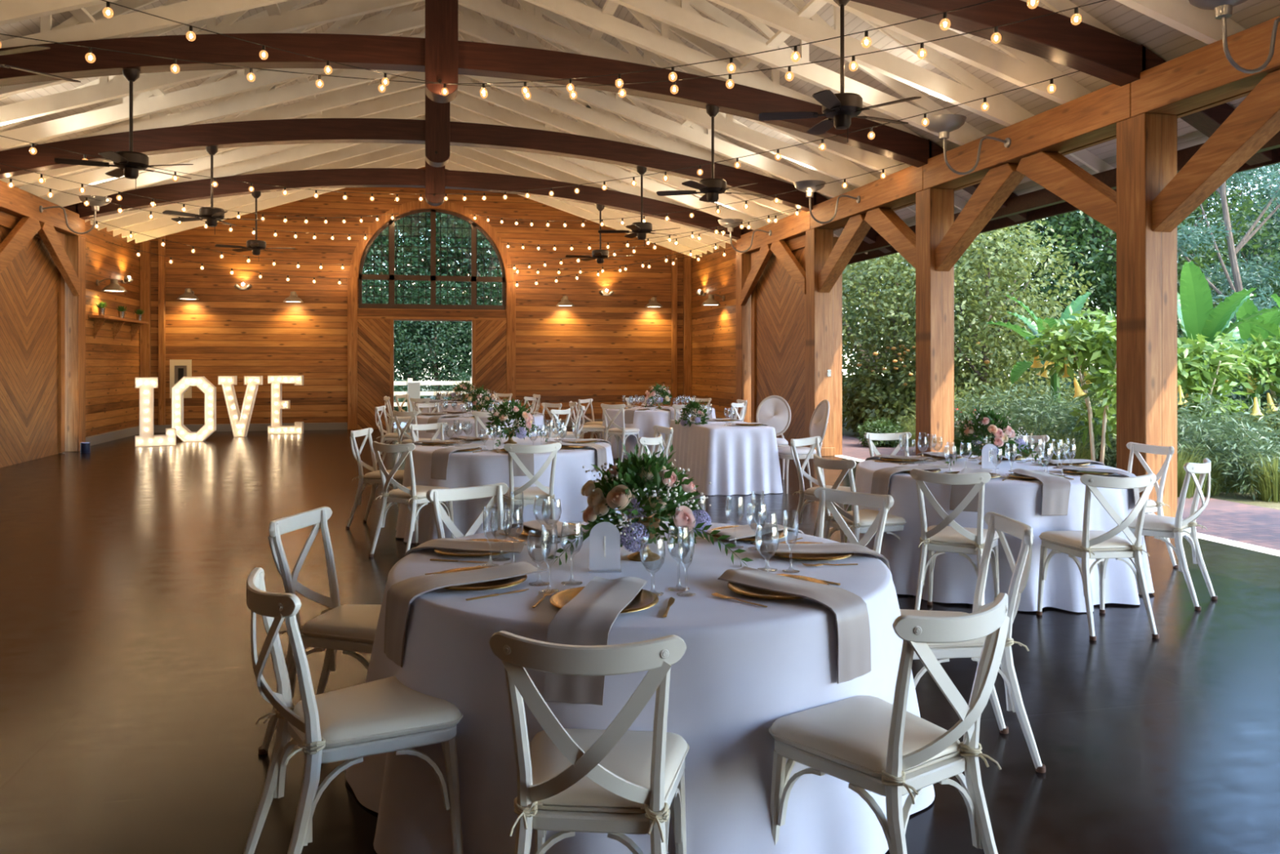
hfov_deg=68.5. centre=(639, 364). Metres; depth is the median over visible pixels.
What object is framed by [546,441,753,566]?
centrepiece
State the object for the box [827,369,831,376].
light switch
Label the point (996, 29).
socket
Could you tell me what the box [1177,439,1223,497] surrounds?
clump
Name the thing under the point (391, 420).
chair
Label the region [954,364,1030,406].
shrub
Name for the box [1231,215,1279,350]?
tree
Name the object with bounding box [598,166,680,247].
ceiling fan
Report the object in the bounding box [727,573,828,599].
charger plate
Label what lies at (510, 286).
trim
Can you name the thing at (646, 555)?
pedestal vase
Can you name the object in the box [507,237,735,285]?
string lights
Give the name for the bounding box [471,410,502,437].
chair
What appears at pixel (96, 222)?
string lights
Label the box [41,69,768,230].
roof truss
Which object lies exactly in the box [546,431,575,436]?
cushion
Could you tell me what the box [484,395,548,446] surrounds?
centrepiece
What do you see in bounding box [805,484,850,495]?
cushion
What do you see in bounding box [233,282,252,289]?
wall spotlight
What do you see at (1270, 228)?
tree
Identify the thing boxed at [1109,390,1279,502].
shrub
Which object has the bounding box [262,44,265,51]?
socket
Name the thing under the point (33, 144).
string lights
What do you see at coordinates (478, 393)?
centrepiece
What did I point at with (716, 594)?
fork
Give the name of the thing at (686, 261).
trim
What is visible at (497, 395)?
chair
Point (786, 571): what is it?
champagne flute
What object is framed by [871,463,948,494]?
napkin
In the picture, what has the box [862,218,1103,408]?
tree
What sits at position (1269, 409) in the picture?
shrub
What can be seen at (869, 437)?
chair
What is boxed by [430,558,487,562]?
knife
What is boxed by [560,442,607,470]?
napkin
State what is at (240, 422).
marquee letter
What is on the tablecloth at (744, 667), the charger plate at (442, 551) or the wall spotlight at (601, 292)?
the charger plate at (442, 551)
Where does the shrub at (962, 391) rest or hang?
on the garden bed
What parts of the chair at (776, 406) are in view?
oval frame, seat, leg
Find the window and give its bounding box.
[358,208,505,310]
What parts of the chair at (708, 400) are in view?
rail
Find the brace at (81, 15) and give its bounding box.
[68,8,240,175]
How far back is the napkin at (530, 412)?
13.62 m
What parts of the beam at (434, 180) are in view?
king post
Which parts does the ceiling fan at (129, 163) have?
blade, blade, blade, down rod, blade, blade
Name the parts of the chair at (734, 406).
leg, rail, leg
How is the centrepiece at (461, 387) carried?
on the tablecloth at (455, 405)
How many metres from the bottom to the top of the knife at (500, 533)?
0.006 m
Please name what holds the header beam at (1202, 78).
on the column at (1151, 199)
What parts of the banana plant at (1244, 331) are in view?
stem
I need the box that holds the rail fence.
[394,377,471,406]
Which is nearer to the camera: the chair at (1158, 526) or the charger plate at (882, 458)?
the chair at (1158, 526)
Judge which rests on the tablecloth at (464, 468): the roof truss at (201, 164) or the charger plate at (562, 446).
the charger plate at (562, 446)
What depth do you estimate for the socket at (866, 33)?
7.31 m
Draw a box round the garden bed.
[842,422,1279,509]
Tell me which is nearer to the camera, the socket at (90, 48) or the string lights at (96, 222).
the socket at (90, 48)
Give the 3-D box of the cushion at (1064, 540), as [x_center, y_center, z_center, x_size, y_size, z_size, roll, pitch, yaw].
[2.610,1.019,5.465,0.424,0.056,0.407,0,0,-6]
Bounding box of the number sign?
[588,521,621,573]
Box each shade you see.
[78,195,111,211]
[718,218,742,231]
[793,180,825,197]
[921,114,966,139]
[1188,0,1247,19]
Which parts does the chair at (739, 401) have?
rail, leg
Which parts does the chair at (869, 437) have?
leg, rail, leg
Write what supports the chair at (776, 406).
on the floor
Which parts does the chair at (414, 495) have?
leg, rail, seat frame, leg, leg, leg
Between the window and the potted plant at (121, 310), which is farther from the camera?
the window
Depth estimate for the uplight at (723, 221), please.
16.99 m
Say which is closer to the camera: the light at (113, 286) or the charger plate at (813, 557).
the charger plate at (813, 557)
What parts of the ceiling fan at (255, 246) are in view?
blade, blade, blade, down rod, blade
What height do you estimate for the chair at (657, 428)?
0.900 m
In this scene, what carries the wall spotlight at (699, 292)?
attached to the wall at (713, 328)
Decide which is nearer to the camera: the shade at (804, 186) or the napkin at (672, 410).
the shade at (804, 186)
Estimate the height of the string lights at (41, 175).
1.096 m
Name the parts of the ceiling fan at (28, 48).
blade, blade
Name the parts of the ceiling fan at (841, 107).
blade, blade, blade, down rod, blade, blade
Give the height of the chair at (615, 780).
0.900 m
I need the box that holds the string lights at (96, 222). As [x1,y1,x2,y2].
[86,217,352,268]
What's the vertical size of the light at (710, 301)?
0.254 m
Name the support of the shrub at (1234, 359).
on the garden bed
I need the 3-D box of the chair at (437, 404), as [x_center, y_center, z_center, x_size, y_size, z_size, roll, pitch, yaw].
[-3.171,1.054,14.507,0.447,0.900,0.561,0,0,-41]
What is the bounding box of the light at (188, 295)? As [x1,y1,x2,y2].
[177,288,199,300]
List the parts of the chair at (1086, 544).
leg, seat frame, leg, leg, rail, leg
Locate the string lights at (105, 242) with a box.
[105,241,342,283]
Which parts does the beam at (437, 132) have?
king post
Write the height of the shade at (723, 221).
0.205 m
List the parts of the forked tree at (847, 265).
crown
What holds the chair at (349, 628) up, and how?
on the floor
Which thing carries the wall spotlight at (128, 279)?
attached to the wall at (112, 366)
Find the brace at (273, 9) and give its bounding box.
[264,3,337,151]
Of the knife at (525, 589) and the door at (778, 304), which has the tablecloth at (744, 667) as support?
the knife at (525, 589)
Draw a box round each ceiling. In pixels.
[0,0,910,226]
[0,0,915,213]
[0,0,1279,236]
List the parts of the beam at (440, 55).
king post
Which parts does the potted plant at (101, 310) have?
pot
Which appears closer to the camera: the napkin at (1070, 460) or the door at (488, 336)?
the napkin at (1070, 460)
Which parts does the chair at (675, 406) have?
leg, rail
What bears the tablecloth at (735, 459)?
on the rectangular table
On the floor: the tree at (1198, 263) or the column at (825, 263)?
the column at (825, 263)
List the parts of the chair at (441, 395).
rail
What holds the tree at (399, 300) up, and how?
on the gravel yard
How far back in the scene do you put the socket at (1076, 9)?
7.16 m
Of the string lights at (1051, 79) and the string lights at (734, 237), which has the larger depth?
the string lights at (734, 237)
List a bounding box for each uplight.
[39,195,111,234]
[80,442,90,453]
[718,218,771,252]
[793,180,860,223]
[921,114,1011,174]
[1188,0,1279,73]
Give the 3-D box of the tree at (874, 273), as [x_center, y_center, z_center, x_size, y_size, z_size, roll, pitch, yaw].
[5.596,-0.872,20.465,4.490,5.163,4.134,0,0,-35]
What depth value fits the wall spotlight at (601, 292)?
22.88 m
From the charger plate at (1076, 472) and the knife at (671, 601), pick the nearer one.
the knife at (671, 601)
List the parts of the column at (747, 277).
post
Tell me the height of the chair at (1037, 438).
0.900 m
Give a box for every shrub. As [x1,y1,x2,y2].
[394,374,427,411]
[444,368,471,400]
[842,360,972,435]
[842,367,864,426]
[856,414,904,447]
[902,380,1025,453]
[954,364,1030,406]
[954,382,1082,456]
[974,382,1116,467]
[993,358,1097,409]
[1044,386,1110,413]
[1060,363,1194,410]
[1064,392,1199,467]
[1103,394,1260,466]
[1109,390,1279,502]
[1192,392,1279,467]
[1211,359,1263,412]
[1213,373,1279,417]
[1221,401,1279,471]
[1249,403,1279,451]
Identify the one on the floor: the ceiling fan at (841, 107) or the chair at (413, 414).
the chair at (413, 414)
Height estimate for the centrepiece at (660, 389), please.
0.472 m
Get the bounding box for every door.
[0,210,65,467]
[357,319,393,429]
[471,320,506,399]
[751,235,805,446]
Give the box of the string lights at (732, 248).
[507,248,733,273]
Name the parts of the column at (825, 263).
post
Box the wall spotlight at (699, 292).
[696,289,705,296]
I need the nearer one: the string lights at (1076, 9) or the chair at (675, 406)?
the string lights at (1076, 9)
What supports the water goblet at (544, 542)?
on the tablecloth at (744, 667)
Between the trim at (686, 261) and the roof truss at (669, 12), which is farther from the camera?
the trim at (686, 261)
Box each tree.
[362,214,430,381]
[362,214,497,390]
[362,262,453,388]
[363,213,501,380]
[382,267,485,400]
[383,212,502,386]
[418,217,497,372]
[440,271,502,399]
[842,217,1052,375]
[842,232,996,375]
[842,253,915,384]
[842,253,1013,433]
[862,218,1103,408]
[902,212,1115,377]
[955,199,1230,381]
[1008,181,1266,375]
[1008,181,1274,377]
[1022,305,1116,462]
[1097,165,1279,359]
[1177,164,1279,407]
[1177,182,1279,373]
[1177,331,1262,434]
[1204,165,1279,306]
[1213,163,1279,293]
[1226,324,1279,421]
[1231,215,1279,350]
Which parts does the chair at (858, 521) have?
leg, rail, leg, seat frame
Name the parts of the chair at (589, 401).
leg, rail, leg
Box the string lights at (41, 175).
[0,163,398,222]
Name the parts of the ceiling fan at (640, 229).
blade, blade, blade, down rod, blade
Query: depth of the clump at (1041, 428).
12.92 m
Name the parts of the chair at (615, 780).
leg, leg, rail, seat frame, leg, leg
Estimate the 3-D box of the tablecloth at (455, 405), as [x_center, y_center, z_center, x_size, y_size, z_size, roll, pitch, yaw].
[-3.384,1.115,18.197,2.032,0.759,2.034,0,0,28]
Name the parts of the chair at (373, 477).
leg, rail, leg, seat frame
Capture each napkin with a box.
[383,561,546,666]
[404,537,528,556]
[411,412,447,423]
[412,440,464,444]
[426,413,461,432]
[431,400,453,412]
[431,444,484,479]
[442,410,465,412]
[448,435,488,439]
[477,416,490,434]
[509,519,589,536]
[512,444,533,475]
[529,412,546,427]
[543,576,647,705]
[554,438,610,444]
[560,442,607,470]
[601,406,634,420]
[624,407,650,423]
[662,407,681,419]
[703,407,712,417]
[705,417,741,421]
[705,522,804,540]
[717,566,871,684]
[725,422,768,426]
[752,542,890,570]
[865,454,933,460]
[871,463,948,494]
[916,451,965,457]
[949,467,992,511]
[997,453,1022,458]
[1008,468,1071,515]
[1031,458,1105,465]
[1053,464,1139,506]
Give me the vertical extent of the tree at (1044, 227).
11.591 m
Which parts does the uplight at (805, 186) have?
curved arm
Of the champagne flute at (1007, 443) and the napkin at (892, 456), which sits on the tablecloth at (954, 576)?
the champagne flute at (1007, 443)
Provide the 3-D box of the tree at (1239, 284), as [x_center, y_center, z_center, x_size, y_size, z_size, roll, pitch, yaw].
[12.094,-3.104,18.945,4.187,9.640,4.570,0,0,30]
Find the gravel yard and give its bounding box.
[402,388,452,407]
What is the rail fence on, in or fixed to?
on the gravel yard
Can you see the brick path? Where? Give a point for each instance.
(1255, 525)
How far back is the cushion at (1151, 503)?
6.89 m
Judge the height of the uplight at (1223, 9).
0.576 m
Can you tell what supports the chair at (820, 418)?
on the floor
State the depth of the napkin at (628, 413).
14.80 m
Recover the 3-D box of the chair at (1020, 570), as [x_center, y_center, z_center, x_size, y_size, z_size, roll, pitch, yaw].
[1.217,1.054,3.651,0.561,0.900,0.447,0,0,1]
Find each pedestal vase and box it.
[503,426,517,444]
[627,516,660,561]
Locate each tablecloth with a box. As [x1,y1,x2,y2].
[345,520,934,853]
[395,437,621,543]
[404,412,546,469]
[414,400,511,413]
[599,405,715,459]
[667,419,782,495]
[846,455,1154,612]
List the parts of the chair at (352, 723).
leg, rail, leg, seat frame, leg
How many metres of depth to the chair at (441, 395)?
19.51 m
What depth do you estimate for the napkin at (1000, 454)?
7.21 m
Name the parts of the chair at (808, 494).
leg, rail, leg, seat frame, leg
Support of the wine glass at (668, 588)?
on the tablecloth at (744, 667)
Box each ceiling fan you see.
[0,44,80,82]
[54,68,193,190]
[162,146,263,234]
[214,191,294,255]
[564,204,632,263]
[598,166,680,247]
[656,105,764,211]
[758,0,921,142]
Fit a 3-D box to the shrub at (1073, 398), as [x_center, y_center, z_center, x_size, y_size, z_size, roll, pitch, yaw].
[7.277,1.028,15.441,2.104,1.309,2.077,0,0,35]
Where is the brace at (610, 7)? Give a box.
[524,0,618,169]
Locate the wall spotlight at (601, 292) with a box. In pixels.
[598,288,613,295]
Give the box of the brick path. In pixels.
[842,435,1279,550]
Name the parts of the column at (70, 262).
post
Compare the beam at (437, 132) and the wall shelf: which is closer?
the beam at (437, 132)
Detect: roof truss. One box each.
[0,0,867,253]
[0,0,922,137]
[0,0,967,210]
[0,0,986,145]
[0,1,793,184]
[18,26,786,223]
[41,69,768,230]
[84,71,736,244]
[97,85,725,248]
[113,101,713,253]
[127,115,702,257]
[136,71,697,210]
[708,0,1114,173]
[822,0,1177,151]
[1022,0,1120,36]
[1114,0,1244,44]
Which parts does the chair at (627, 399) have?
rail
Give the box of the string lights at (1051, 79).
[435,71,1079,199]
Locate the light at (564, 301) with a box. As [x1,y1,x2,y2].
[555,295,573,306]
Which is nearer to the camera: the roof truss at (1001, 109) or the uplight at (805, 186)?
the roof truss at (1001, 109)
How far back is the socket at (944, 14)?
6.93 m
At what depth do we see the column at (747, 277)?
18.82 m
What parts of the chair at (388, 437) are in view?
leg, rail, leg, seat frame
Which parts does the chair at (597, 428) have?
rail, leg, leg, seat frame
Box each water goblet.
[489,511,511,561]
[526,530,551,586]
[541,498,561,543]
[640,537,665,595]
[688,494,706,538]
[746,503,767,550]
[755,524,778,561]
[904,439,915,463]
[931,436,942,460]
[943,445,956,472]
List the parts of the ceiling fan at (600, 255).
blade, blade, blade, down rod, blade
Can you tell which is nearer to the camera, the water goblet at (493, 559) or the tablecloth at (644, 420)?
the water goblet at (493, 559)
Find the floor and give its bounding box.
[0,426,1279,853]
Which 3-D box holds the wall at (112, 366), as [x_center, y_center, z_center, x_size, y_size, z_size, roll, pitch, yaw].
[-10.586,-0.700,18.509,0.200,4.400,4.400,0,0,-13]
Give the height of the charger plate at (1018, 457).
0.020 m
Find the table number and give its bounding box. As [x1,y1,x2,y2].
[979,443,998,468]
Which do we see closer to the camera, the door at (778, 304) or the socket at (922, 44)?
the socket at (922, 44)
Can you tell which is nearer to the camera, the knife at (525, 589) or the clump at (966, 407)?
the knife at (525, 589)
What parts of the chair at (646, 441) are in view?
leg, rail, leg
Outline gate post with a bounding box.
[407,382,420,411]
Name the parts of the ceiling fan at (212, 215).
blade, blade, down rod, blade, blade, blade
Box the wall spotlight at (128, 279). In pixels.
[120,275,133,283]
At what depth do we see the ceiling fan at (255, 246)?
16.87 m
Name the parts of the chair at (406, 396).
leg, rail, leg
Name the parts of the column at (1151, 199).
post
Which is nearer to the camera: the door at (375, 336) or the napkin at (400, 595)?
the napkin at (400, 595)
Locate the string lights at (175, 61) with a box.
[0,33,439,90]
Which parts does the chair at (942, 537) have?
leg, leg, rail, seat frame, leg, leg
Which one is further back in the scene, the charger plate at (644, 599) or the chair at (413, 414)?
the chair at (413, 414)
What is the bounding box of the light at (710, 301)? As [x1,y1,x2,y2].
[701,293,724,306]
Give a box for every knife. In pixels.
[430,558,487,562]
[466,588,528,600]
[498,532,526,541]
[662,596,675,617]
[789,573,840,585]
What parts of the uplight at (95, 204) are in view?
curved arm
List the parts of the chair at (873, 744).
leg, seat frame, leg, rail, leg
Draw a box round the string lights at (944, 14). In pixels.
[441,0,1035,93]
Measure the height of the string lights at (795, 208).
0.586 m
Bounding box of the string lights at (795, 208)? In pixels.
[501,208,797,249]
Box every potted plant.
[95,301,106,315]
[115,305,127,318]
[133,308,144,320]
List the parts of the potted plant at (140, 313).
pot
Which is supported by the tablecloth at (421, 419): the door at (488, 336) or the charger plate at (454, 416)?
the charger plate at (454, 416)
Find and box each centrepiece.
[443,379,475,402]
[462,385,496,412]
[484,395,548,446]
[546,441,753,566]
[644,382,672,409]
[675,398,709,426]
[945,405,1049,466]
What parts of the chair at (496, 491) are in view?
leg, rail, leg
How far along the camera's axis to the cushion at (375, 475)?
8.55 m
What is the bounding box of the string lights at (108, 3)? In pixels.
[101,0,441,84]
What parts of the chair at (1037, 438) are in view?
rail, leg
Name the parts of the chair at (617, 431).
leg, rail, leg, leg, seat frame, leg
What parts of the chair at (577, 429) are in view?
leg, leg, rail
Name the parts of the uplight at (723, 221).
curved arm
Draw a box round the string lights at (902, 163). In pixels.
[468,163,904,226]
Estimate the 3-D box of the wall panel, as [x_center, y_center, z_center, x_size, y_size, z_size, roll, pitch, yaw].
[-10.178,0.325,20.833,0.440,0.850,0.050,0,0,-13]
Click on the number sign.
(604, 536)
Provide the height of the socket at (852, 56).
0.052 m
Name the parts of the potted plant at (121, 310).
pot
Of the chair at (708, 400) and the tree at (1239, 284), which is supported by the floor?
the chair at (708, 400)
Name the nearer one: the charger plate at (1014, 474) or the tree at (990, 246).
the charger plate at (1014, 474)
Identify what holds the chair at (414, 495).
on the floor
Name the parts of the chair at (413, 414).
leg, rail, leg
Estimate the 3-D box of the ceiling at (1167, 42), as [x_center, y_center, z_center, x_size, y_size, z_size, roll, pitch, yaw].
[-1.976,-4.094,9.447,15.000,4.040,27.300,0,0,-13]
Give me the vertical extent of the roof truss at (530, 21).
4.024 m
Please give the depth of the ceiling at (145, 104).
12.79 m
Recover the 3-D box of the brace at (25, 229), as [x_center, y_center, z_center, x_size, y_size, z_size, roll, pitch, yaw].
[-9.034,-0.355,12.760,0.360,3.710,3.552,0,0,-13]
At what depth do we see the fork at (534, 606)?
2.95 m
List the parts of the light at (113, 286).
arm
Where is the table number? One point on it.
(986, 463)
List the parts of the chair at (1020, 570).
seat frame, leg, rail, leg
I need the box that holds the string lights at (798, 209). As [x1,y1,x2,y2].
[510,208,799,269]
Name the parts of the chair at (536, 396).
leg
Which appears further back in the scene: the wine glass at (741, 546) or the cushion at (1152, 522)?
the cushion at (1152, 522)
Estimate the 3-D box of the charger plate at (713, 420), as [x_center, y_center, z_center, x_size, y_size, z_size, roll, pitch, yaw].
[1.101,0.725,12.170,0.334,0.020,0.334,0,0,-13]
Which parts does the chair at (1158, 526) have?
seat frame, leg, rail, leg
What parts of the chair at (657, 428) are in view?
leg, rail, leg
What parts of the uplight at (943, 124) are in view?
curved arm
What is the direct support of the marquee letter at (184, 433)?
on the floor
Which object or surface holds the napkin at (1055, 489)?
on the charger plate at (1014, 474)
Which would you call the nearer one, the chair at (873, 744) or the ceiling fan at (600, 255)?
the chair at (873, 744)
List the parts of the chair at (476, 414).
leg, rail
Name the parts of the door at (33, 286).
rail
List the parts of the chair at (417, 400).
rail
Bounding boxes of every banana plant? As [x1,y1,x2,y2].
[986,291,1100,411]
[1099,261,1279,413]
[1225,290,1279,413]
[1237,293,1279,373]
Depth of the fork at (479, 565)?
3.28 m
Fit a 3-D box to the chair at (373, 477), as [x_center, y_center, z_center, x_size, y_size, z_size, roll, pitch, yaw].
[-2.382,1.054,8.719,0.561,0.900,0.447,0,0,8]
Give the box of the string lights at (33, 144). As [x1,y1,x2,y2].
[0,135,435,199]
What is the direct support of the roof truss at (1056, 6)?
on the header beam at (1202, 78)
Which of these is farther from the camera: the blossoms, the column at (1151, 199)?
the blossoms
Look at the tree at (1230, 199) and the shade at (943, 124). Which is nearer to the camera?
the shade at (943, 124)
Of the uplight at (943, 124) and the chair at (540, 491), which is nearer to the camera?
the chair at (540, 491)
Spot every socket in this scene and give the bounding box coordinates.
[88,47,92,53]
[106,1,110,8]
[173,58,177,65]
[189,25,192,32]
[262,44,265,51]
[729,57,733,64]
[787,66,791,72]
[793,45,797,53]
[851,55,854,62]
[864,30,868,38]
[920,42,924,49]
[942,12,946,20]
[994,26,998,34]
[1074,7,1078,15]
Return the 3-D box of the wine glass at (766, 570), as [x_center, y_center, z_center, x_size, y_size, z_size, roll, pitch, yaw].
[0.454,0.632,3.354,0.076,0.204,0.076,0,0,7]
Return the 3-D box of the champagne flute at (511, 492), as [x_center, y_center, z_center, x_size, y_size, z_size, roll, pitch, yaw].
[-0.500,0.627,3.823,0.062,0.214,0.062,0,0,-13]
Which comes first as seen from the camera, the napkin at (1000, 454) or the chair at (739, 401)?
the napkin at (1000, 454)
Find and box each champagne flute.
[481,506,498,566]
[510,492,523,542]
[539,524,559,593]
[676,527,695,596]
[750,492,764,544]
[782,511,799,573]
[1007,443,1016,476]
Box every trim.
[139,240,151,377]
[158,235,165,425]
[347,276,357,429]
[349,200,514,281]
[357,308,506,320]
[506,280,515,402]
[671,249,677,404]
[683,255,691,404]
[833,236,842,454]
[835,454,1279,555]
[847,147,1279,264]
[853,130,1279,255]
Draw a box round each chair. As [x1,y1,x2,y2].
[243,567,462,853]
[257,506,381,754]
[345,427,404,528]
[368,440,454,556]
[374,405,410,463]
[383,395,412,444]
[392,409,439,466]
[395,394,410,432]
[407,422,446,443]
[409,397,431,422]
[414,402,440,414]
[426,482,508,538]
[438,393,456,399]
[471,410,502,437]
[480,401,502,410]
[488,630,689,853]
[493,393,512,401]
[502,442,561,528]
[524,395,536,412]
[527,408,570,438]
[531,394,540,412]
[541,402,561,433]
[546,404,585,439]
[568,400,604,440]
[577,398,602,439]
[595,434,662,519]
[600,403,639,462]
[615,425,673,520]
[624,397,646,406]
[664,404,690,444]
[690,397,711,407]
[729,401,744,420]
[734,399,747,422]
[755,395,791,479]
[768,592,1009,853]
[777,400,830,493]
[790,435,850,542]
[813,453,906,541]
[813,486,893,553]
[864,431,911,457]
[899,511,1045,773]
[910,468,999,609]
[1000,435,1049,458]
[1035,473,1159,640]
[1126,442,1177,568]
[1128,457,1217,610]
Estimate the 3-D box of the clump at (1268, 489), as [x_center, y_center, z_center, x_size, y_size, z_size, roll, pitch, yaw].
[7.298,1.263,10.787,1.019,0.595,0.984,0,0,-25]
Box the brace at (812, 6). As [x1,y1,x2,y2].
[613,0,826,191]
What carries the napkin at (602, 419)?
on the charger plate
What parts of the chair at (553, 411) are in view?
leg, rail, leg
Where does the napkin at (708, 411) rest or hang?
on the charger plate
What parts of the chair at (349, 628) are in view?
leg, rail, leg, seat frame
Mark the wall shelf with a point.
(99, 320)
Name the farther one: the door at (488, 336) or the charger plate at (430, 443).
the door at (488, 336)
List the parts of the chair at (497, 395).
rail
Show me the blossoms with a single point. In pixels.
(987, 362)
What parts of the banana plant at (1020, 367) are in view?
stem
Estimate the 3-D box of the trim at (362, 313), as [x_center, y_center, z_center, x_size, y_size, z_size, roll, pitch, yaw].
[-4.845,-1.160,22.024,3.440,0.240,0.100,0,0,-13]
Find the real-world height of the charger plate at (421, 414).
0.020 m
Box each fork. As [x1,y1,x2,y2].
[425,564,481,574]
[531,589,555,608]
[711,592,767,607]
[779,537,802,542]
[802,563,857,565]
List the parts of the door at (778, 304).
rail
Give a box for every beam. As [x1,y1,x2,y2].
[0,0,1026,222]
[0,93,892,253]
[0,180,84,237]
[63,160,752,239]
[736,15,1279,255]
[850,0,1271,165]
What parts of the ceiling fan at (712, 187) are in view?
blade, blade, blade, down rod, blade, blade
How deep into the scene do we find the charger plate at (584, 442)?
8.67 m
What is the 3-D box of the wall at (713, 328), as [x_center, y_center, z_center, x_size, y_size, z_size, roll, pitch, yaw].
[1.854,-0.700,21.347,0.200,4.400,4.400,0,0,-13]
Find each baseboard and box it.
[85,425,139,445]
[153,422,347,432]
[543,418,603,426]
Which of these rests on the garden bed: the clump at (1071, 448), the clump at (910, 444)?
the clump at (910, 444)
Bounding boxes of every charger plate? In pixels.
[421,413,444,415]
[422,442,457,444]
[433,538,513,556]
[434,566,527,590]
[440,415,460,417]
[445,447,481,451]
[446,411,466,413]
[453,438,487,441]
[515,522,583,537]
[549,586,658,613]
[561,440,596,443]
[561,444,588,448]
[709,525,786,541]
[712,419,737,421]
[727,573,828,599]
[735,423,761,426]
[767,542,853,560]
[880,457,925,462]
[897,466,941,473]
[920,453,964,459]
[946,471,1000,477]
[980,455,1026,460]
[1008,472,1064,479]
[1040,461,1090,466]
[1062,468,1112,475]
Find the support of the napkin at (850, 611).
on the charger plate at (737, 588)
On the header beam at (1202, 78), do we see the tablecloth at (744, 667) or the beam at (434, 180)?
the beam at (434, 180)
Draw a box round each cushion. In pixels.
[293,675,461,746]
[302,604,381,643]
[364,470,404,479]
[384,432,410,438]
[388,484,448,498]
[393,416,411,420]
[402,438,439,444]
[502,486,549,499]
[527,435,560,438]
[529,728,687,813]
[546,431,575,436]
[582,424,604,429]
[585,421,602,424]
[608,427,639,432]
[770,694,960,777]
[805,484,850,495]
[831,509,905,527]
[899,608,986,648]
[927,524,999,546]
[1039,529,1133,551]
[1128,513,1188,531]
[1146,498,1155,506]
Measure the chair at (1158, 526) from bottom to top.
0.900 m
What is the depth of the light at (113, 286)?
17.90 m
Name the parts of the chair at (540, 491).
leg, seat frame, rail, leg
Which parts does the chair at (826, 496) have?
leg, rail, leg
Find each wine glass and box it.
[502,509,523,564]
[533,495,551,547]
[560,521,582,585]
[666,526,690,591]
[724,496,744,548]
[756,511,777,571]
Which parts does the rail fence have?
rail, rail, rail, post, rail, rail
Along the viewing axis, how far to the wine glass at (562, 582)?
3.14 m
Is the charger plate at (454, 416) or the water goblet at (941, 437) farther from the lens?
the charger plate at (454, 416)
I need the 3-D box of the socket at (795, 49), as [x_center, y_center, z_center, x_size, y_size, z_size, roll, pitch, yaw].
[1.275,-2.580,7.703,0.028,0.052,0.027,0,0,-13]
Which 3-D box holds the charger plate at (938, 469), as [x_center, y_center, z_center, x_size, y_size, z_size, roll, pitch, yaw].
[1.882,0.725,6.421,0.334,0.020,0.334,0,0,-25]
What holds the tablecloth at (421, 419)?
on the round table
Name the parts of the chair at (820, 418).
leg, seat, seat frame, leg, oval frame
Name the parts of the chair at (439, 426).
leg, rail, leg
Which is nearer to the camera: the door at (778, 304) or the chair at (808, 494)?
the chair at (808, 494)
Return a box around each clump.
[901,420,915,447]
[902,395,998,454]
[954,407,1025,455]
[1012,415,1081,459]
[1031,431,1107,461]
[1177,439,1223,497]
[1184,453,1235,496]
[1200,445,1257,493]
[1214,407,1279,443]
[1232,451,1279,502]
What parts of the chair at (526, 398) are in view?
rail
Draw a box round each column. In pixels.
[37,222,85,451]
[736,244,772,422]
[770,213,871,456]
[864,163,1025,455]
[1016,69,1279,517]
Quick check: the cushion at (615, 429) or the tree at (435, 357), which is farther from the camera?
the tree at (435, 357)
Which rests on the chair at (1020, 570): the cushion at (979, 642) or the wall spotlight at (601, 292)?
the cushion at (979, 642)
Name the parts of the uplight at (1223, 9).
curved arm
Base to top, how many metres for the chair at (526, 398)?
0.900 m
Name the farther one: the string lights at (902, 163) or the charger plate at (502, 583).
the string lights at (902, 163)
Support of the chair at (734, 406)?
on the floor
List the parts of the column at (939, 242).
post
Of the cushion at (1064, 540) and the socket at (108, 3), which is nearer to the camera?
the cushion at (1064, 540)
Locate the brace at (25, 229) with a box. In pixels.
[0,217,41,273]
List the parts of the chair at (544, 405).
leg, rail, leg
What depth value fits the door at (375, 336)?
21.69 m
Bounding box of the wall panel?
[169,360,191,398]
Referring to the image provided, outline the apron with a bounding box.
[394,422,407,427]
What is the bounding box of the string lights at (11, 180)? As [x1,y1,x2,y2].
[8,177,373,239]
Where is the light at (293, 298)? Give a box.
[283,291,303,302]
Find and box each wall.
[84,220,139,436]
[148,115,686,427]
[691,240,736,417]
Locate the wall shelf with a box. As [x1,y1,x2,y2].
[88,315,148,341]
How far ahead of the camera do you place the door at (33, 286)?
14.71 m
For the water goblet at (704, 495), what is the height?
0.179 m
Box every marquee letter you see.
[134,377,176,446]
[171,376,216,441]
[217,375,262,436]
[267,375,303,434]
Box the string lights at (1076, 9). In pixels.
[447,0,1106,97]
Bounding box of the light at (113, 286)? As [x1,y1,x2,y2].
[96,278,127,292]
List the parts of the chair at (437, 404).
rail, leg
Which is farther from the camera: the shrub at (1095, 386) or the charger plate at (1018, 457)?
the shrub at (1095, 386)
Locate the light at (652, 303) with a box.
[644,297,662,307]
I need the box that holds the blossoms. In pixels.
[857,341,992,385]
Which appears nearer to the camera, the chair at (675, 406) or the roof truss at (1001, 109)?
the roof truss at (1001, 109)
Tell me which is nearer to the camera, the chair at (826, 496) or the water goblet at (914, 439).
the chair at (826, 496)
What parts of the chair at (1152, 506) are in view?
leg, rail, seat frame, leg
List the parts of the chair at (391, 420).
rail, leg, leg, seat frame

